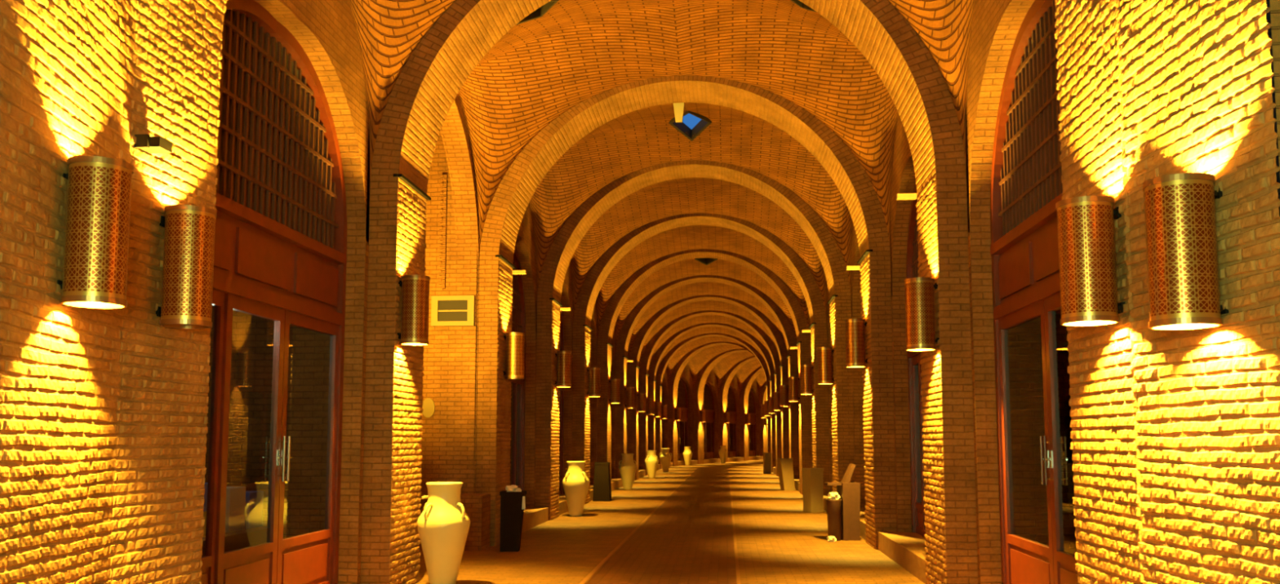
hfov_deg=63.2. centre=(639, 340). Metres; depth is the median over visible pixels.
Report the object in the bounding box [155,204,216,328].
wall lamp
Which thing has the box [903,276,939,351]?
wall lamp
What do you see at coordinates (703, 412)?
wall lamp
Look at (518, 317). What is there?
shopfront
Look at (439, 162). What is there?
wall
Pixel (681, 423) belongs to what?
wall
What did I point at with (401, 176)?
strap
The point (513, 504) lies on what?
litter bin
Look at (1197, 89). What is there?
wall
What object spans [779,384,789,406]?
wall lamp
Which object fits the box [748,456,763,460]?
door sill
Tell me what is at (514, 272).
stub
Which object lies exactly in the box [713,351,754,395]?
ceiling
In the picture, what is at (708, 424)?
wall
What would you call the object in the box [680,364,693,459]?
wall
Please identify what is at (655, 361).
brick arch
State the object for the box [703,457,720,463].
door sill
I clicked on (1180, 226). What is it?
wall lamp
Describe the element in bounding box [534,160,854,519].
brick arch
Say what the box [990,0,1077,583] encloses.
shopfront
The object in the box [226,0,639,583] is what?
wall
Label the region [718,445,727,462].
clay jar
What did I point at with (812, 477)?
litter bin
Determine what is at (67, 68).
wall
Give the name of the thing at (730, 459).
door sill
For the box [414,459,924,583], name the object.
floor
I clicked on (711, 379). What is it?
wall
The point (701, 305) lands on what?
ceiling
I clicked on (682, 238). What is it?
ceiling
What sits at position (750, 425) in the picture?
wall
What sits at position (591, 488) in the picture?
door sill
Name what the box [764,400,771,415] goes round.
wall lamp
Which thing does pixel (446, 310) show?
framed panel
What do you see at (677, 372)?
brick arch
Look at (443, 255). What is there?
toothed brick edge
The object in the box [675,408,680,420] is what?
wall lamp
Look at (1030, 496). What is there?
door glass
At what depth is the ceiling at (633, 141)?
19.88 m
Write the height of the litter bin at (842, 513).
1.200 m
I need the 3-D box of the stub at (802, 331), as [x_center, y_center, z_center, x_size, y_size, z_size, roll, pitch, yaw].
[4.263,-0.251,26.267,0.340,0.060,0.080,0,-5,5]
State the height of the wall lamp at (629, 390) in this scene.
0.720 m
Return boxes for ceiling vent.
[516,0,558,24]
[791,0,817,12]
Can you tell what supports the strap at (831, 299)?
attached to the brick arch at (559, 255)
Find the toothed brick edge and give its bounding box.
[438,174,447,288]
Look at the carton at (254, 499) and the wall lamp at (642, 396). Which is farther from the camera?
the wall lamp at (642, 396)
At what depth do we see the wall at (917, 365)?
15.13 m
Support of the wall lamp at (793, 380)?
attached to the brick arch at (610, 317)
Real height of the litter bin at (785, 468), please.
0.984 m
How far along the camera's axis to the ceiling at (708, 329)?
54.36 m
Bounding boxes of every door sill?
[521,506,548,532]
[558,493,568,515]
[589,484,593,501]
[611,478,622,491]
[638,469,645,478]
[677,459,697,465]
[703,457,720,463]
[728,457,744,462]
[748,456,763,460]
[773,466,776,474]
[794,479,799,492]
[823,494,829,511]
[859,508,866,540]
[877,531,926,583]
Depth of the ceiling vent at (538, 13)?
12.88 m
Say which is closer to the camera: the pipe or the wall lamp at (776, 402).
the pipe
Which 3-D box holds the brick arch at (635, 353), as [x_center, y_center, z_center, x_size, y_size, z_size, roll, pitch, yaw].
[2.689,1.689,40.492,6.440,7.390,1.050,0,-5,5]
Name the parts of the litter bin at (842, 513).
lid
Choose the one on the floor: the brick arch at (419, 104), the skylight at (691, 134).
the brick arch at (419, 104)
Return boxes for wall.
[0,0,137,583]
[109,0,1145,583]
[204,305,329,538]
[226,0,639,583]
[420,164,476,493]
[425,131,447,290]
[510,382,518,485]
[662,368,668,448]
[662,384,664,448]
[679,380,689,453]
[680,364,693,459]
[703,396,715,452]
[706,368,740,458]
[727,399,737,451]
[749,424,756,450]
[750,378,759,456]
[810,0,1035,583]
[917,364,921,502]
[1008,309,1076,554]
[1115,0,1279,583]
[1266,0,1279,216]
[1269,0,1279,170]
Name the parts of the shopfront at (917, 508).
door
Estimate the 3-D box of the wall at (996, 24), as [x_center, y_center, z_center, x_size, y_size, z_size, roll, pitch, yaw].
[4.067,-0.395,18.302,0.220,7.400,23.518,0,-5,5]
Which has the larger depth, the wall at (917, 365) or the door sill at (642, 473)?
the door sill at (642, 473)
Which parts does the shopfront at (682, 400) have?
door, fanlight pane, door, fascia panel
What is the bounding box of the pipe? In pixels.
[420,494,427,499]
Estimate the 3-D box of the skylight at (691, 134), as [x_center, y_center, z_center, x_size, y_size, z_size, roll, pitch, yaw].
[0.922,-4.037,19.073,0.702,0.308,1.447,2,-6,-21]
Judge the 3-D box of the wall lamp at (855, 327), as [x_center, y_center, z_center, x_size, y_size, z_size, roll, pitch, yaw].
[3.276,0.035,15.817,0.296,0.720,0.301,5,-7,-41]
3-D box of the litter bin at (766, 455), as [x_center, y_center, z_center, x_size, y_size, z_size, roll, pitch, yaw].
[5.834,5.593,47.669,0.340,0.954,0.340,1,-5,-7]
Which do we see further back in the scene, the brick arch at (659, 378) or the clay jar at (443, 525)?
the brick arch at (659, 378)
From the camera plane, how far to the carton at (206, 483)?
9.01 m
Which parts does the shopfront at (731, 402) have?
door, door, fascia panel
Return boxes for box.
[673,102,684,122]
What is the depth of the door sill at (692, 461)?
63.33 m
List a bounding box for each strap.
[393,173,431,199]
[495,254,515,268]
[549,297,562,306]
[827,294,837,303]
[857,248,872,263]
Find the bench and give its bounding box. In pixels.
[419,493,490,550]
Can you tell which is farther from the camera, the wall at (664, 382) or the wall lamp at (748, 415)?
the wall lamp at (748, 415)
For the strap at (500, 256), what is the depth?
16.27 m
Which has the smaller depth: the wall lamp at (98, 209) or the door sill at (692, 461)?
the wall lamp at (98, 209)
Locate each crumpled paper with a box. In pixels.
[505,484,521,491]
[826,535,836,542]
[827,491,839,499]
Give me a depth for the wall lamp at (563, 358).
21.00 m
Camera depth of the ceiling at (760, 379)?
79.19 m
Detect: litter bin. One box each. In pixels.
[499,490,526,551]
[592,462,611,501]
[762,452,771,473]
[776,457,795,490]
[801,467,823,512]
[824,463,860,540]
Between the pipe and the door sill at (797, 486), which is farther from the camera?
the door sill at (797, 486)
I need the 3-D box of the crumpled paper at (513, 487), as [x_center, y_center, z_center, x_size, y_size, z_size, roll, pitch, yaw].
[-1.821,2.140,14.914,0.232,0.161,0.195,0,-5,5]
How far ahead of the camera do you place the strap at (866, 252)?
15.84 m
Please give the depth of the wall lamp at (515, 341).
16.12 m
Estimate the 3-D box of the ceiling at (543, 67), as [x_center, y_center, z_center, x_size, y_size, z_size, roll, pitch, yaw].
[0.465,-2.954,13.912,6.200,3.157,3.857,0,-5,5]
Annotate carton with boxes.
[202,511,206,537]
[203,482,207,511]
[224,486,245,532]
[244,490,263,528]
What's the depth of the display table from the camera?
9.42 m
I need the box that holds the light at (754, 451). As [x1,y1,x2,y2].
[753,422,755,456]
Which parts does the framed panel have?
pane, pane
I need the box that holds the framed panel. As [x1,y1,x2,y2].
[431,295,475,326]
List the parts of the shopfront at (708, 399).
door, fanlight pane, door, fascia panel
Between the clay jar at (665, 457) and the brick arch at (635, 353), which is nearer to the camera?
the brick arch at (635, 353)
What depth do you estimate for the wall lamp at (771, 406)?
44.91 m
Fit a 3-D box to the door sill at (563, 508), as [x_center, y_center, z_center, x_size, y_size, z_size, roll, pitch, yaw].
[-1.905,3.667,23.380,0.720,0.260,3.857,0,-5,5]
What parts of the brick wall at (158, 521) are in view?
iron bracket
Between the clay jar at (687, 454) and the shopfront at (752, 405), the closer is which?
the clay jar at (687, 454)
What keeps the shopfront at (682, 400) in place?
on the door sill at (692, 461)
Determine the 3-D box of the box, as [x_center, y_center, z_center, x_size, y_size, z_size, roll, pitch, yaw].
[0.640,-3.866,17.160,0.180,0.500,0.140,0,-5,5]
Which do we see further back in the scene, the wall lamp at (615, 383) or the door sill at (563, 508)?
the wall lamp at (615, 383)
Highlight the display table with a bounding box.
[201,525,267,556]
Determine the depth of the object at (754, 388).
79.32 m
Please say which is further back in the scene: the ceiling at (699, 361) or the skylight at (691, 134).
the ceiling at (699, 361)
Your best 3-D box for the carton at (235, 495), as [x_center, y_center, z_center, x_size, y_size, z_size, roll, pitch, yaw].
[-3.863,1.553,9.608,0.300,0.400,0.320,0,-5,5]
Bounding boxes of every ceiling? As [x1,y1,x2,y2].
[349,0,975,182]
[457,0,897,253]
[528,102,853,300]
[569,177,826,319]
[595,224,810,338]
[614,257,797,359]
[627,281,786,362]
[639,300,777,369]
[648,315,770,372]
[655,326,764,376]
[666,336,743,394]
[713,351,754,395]
[735,358,760,400]
[755,370,765,399]
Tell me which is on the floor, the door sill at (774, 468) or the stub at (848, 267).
the door sill at (774, 468)
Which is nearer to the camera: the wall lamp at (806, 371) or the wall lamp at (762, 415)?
the wall lamp at (806, 371)
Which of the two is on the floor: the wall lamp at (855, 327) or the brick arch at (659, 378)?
the brick arch at (659, 378)
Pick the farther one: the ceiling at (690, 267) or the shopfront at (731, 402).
the shopfront at (731, 402)
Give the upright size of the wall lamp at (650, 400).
0.720 m
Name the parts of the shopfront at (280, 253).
door, fascia panel, fanlight pane, handle, handle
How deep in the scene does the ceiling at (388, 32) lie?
10.67 m
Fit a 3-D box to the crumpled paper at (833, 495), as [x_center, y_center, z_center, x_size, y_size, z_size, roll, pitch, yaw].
[3.076,2.458,16.485,0.197,0.137,0.166,0,-5,5]
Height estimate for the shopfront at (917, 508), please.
5.049 m
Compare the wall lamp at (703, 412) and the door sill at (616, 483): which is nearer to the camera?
the door sill at (616, 483)
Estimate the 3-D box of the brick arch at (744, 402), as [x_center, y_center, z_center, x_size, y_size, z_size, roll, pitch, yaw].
[10.280,4.845,74.183,6.440,7.390,1.099,-2,-6,22]
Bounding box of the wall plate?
[422,397,435,417]
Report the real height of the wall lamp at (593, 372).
0.720 m
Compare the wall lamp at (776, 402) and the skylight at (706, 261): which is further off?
the wall lamp at (776, 402)
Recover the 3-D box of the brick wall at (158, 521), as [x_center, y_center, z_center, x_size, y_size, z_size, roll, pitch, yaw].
[-0.144,-1.507,6.376,6.440,7.390,1.050,0,-5,5]
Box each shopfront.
[200,0,346,583]
[511,246,526,490]
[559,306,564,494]
[662,394,662,448]
[677,377,688,460]
[703,382,715,458]
[727,385,737,457]
[748,389,756,456]
[906,181,925,537]
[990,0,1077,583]
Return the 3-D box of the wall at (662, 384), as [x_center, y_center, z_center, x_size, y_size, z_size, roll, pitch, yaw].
[0.618,3.612,61.027,2.200,7.390,1.304,-1,-6,15]
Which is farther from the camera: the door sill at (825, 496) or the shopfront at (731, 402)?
the shopfront at (731, 402)
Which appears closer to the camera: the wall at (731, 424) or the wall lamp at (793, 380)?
the wall lamp at (793, 380)
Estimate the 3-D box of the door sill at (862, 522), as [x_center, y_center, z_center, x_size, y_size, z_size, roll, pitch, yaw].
[4.049,3.161,17.987,0.720,0.260,3.857,0,-5,5]
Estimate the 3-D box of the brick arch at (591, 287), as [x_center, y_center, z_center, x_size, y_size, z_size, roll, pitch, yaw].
[1.476,0.321,25.885,6.440,7.390,1.050,0,-5,5]
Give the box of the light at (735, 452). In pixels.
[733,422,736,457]
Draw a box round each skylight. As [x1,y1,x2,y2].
[669,111,711,141]
[694,257,717,265]
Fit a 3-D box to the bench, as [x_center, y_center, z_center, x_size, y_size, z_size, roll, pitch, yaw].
[-2.847,2.645,15.264,1.190,0.780,0.540,0,-5,5]
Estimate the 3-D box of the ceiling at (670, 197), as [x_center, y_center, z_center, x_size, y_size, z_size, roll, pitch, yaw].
[1.274,-2.042,23.650,6.200,3.157,3.857,0,-5,5]
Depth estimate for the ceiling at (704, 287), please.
39.65 m
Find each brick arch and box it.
[360,0,977,583]
[475,75,896,549]
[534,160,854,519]
[572,213,829,504]
[596,248,812,494]
[614,275,799,479]
[628,294,789,479]
[639,310,782,475]
[648,322,776,472]
[655,333,770,469]
[667,341,755,466]
[693,348,747,463]
[718,355,756,462]
[739,365,763,460]
[759,382,767,456]
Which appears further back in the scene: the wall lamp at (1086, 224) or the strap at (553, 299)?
the strap at (553, 299)
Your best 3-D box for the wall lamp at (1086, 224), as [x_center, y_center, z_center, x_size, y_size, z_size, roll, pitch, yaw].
[2.436,-0.429,5.661,0.296,0.670,0.301,5,-7,-41]
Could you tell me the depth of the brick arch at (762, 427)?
79.54 m
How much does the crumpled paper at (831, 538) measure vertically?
0.104 m
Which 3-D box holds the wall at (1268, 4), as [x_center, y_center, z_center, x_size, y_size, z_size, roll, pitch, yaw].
[4.144,-1.537,6.058,2.200,7.390,1.020,0,-5,5]
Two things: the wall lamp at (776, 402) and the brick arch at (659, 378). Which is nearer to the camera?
the wall lamp at (776, 402)
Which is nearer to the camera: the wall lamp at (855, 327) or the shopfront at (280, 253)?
the shopfront at (280, 253)
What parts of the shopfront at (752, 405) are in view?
door, door, fascia panel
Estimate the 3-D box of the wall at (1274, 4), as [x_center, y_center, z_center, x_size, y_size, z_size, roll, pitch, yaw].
[-0.462,-2.401,0.097,8.900,8.000,11.670,0,-5,5]
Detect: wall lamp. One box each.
[57,155,133,308]
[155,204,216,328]
[397,274,430,345]
[502,332,524,379]
[555,351,571,386]
[586,367,599,396]
[608,378,620,403]
[625,386,634,408]
[637,392,645,411]
[646,397,654,414]
[655,401,661,417]
[661,404,666,418]
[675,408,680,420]
[700,409,705,422]
[724,412,729,422]
[746,413,750,423]
[760,404,767,417]
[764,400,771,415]
[768,396,776,413]
[773,391,782,410]
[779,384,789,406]
[787,376,799,401]
[800,364,813,394]
[817,346,834,383]
[844,318,867,367]
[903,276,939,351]
[1055,195,1124,326]
[1142,172,1228,329]
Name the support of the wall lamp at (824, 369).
attached to the brick arch at (559, 255)
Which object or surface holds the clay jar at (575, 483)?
on the floor
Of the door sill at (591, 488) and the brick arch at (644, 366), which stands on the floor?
the brick arch at (644, 366)
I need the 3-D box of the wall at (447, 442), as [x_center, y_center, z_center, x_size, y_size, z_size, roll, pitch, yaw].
[-3.535,-0.373,16.390,2.180,7.000,1.000,0,-5,5]
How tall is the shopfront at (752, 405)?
5.049 m
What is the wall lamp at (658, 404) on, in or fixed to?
attached to the brick arch at (655, 361)
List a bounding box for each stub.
[512,270,526,274]
[560,307,571,311]
[801,329,810,332]
[846,265,861,270]
[896,192,917,199]
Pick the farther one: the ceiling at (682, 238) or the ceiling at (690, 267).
the ceiling at (690, 267)
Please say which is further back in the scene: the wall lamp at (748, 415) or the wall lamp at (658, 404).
the wall lamp at (748, 415)
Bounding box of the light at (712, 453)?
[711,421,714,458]
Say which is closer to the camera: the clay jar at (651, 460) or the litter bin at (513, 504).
the litter bin at (513, 504)
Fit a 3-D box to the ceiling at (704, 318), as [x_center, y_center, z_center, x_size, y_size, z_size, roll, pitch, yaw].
[3.296,0.239,47.995,6.200,3.157,3.857,0,-5,5]
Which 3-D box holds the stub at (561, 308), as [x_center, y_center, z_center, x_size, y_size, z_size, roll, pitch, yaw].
[-1.623,-0.665,21.849,0.340,0.060,0.080,0,-5,5]
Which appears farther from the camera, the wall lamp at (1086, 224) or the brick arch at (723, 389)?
the brick arch at (723, 389)
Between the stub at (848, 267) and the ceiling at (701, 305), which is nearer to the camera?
the stub at (848, 267)
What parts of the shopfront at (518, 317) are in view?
door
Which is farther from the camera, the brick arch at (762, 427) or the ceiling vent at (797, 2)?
the brick arch at (762, 427)
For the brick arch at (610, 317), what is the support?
on the floor
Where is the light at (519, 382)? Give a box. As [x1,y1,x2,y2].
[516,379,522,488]
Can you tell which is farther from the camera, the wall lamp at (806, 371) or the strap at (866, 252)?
the wall lamp at (806, 371)
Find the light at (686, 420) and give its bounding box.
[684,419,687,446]
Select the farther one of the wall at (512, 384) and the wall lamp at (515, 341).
the wall at (512, 384)
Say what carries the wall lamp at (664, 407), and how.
attached to the brick arch at (659, 378)
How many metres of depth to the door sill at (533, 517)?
19.12 m
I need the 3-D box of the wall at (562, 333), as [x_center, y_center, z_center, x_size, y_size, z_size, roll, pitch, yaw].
[-2.053,1.024,23.640,0.163,5.049,3.657,0,-5,5]
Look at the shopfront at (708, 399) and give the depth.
69.03 m
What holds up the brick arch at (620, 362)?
on the floor
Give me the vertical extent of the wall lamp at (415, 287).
0.720 m
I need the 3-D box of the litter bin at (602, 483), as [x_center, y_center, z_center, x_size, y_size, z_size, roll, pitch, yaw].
[-0.972,3.628,26.851,0.440,0.984,0.440,0,-5,5]
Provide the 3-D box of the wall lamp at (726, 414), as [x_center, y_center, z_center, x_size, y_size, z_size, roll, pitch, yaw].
[5.906,5.179,70.297,0.301,0.720,0.296,2,-6,-22]
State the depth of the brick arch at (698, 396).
65.34 m
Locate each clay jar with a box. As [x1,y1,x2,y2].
[417,481,470,583]
[562,461,589,516]
[618,453,636,489]
[644,449,658,478]
[659,448,671,471]
[682,446,692,465]
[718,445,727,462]
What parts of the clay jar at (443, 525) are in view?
handle, handle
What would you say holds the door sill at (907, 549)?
attached to the wall at (996, 24)
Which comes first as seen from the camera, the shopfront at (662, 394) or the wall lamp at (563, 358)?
the wall lamp at (563, 358)
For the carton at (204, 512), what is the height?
0.220 m
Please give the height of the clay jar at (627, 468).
1.125 m

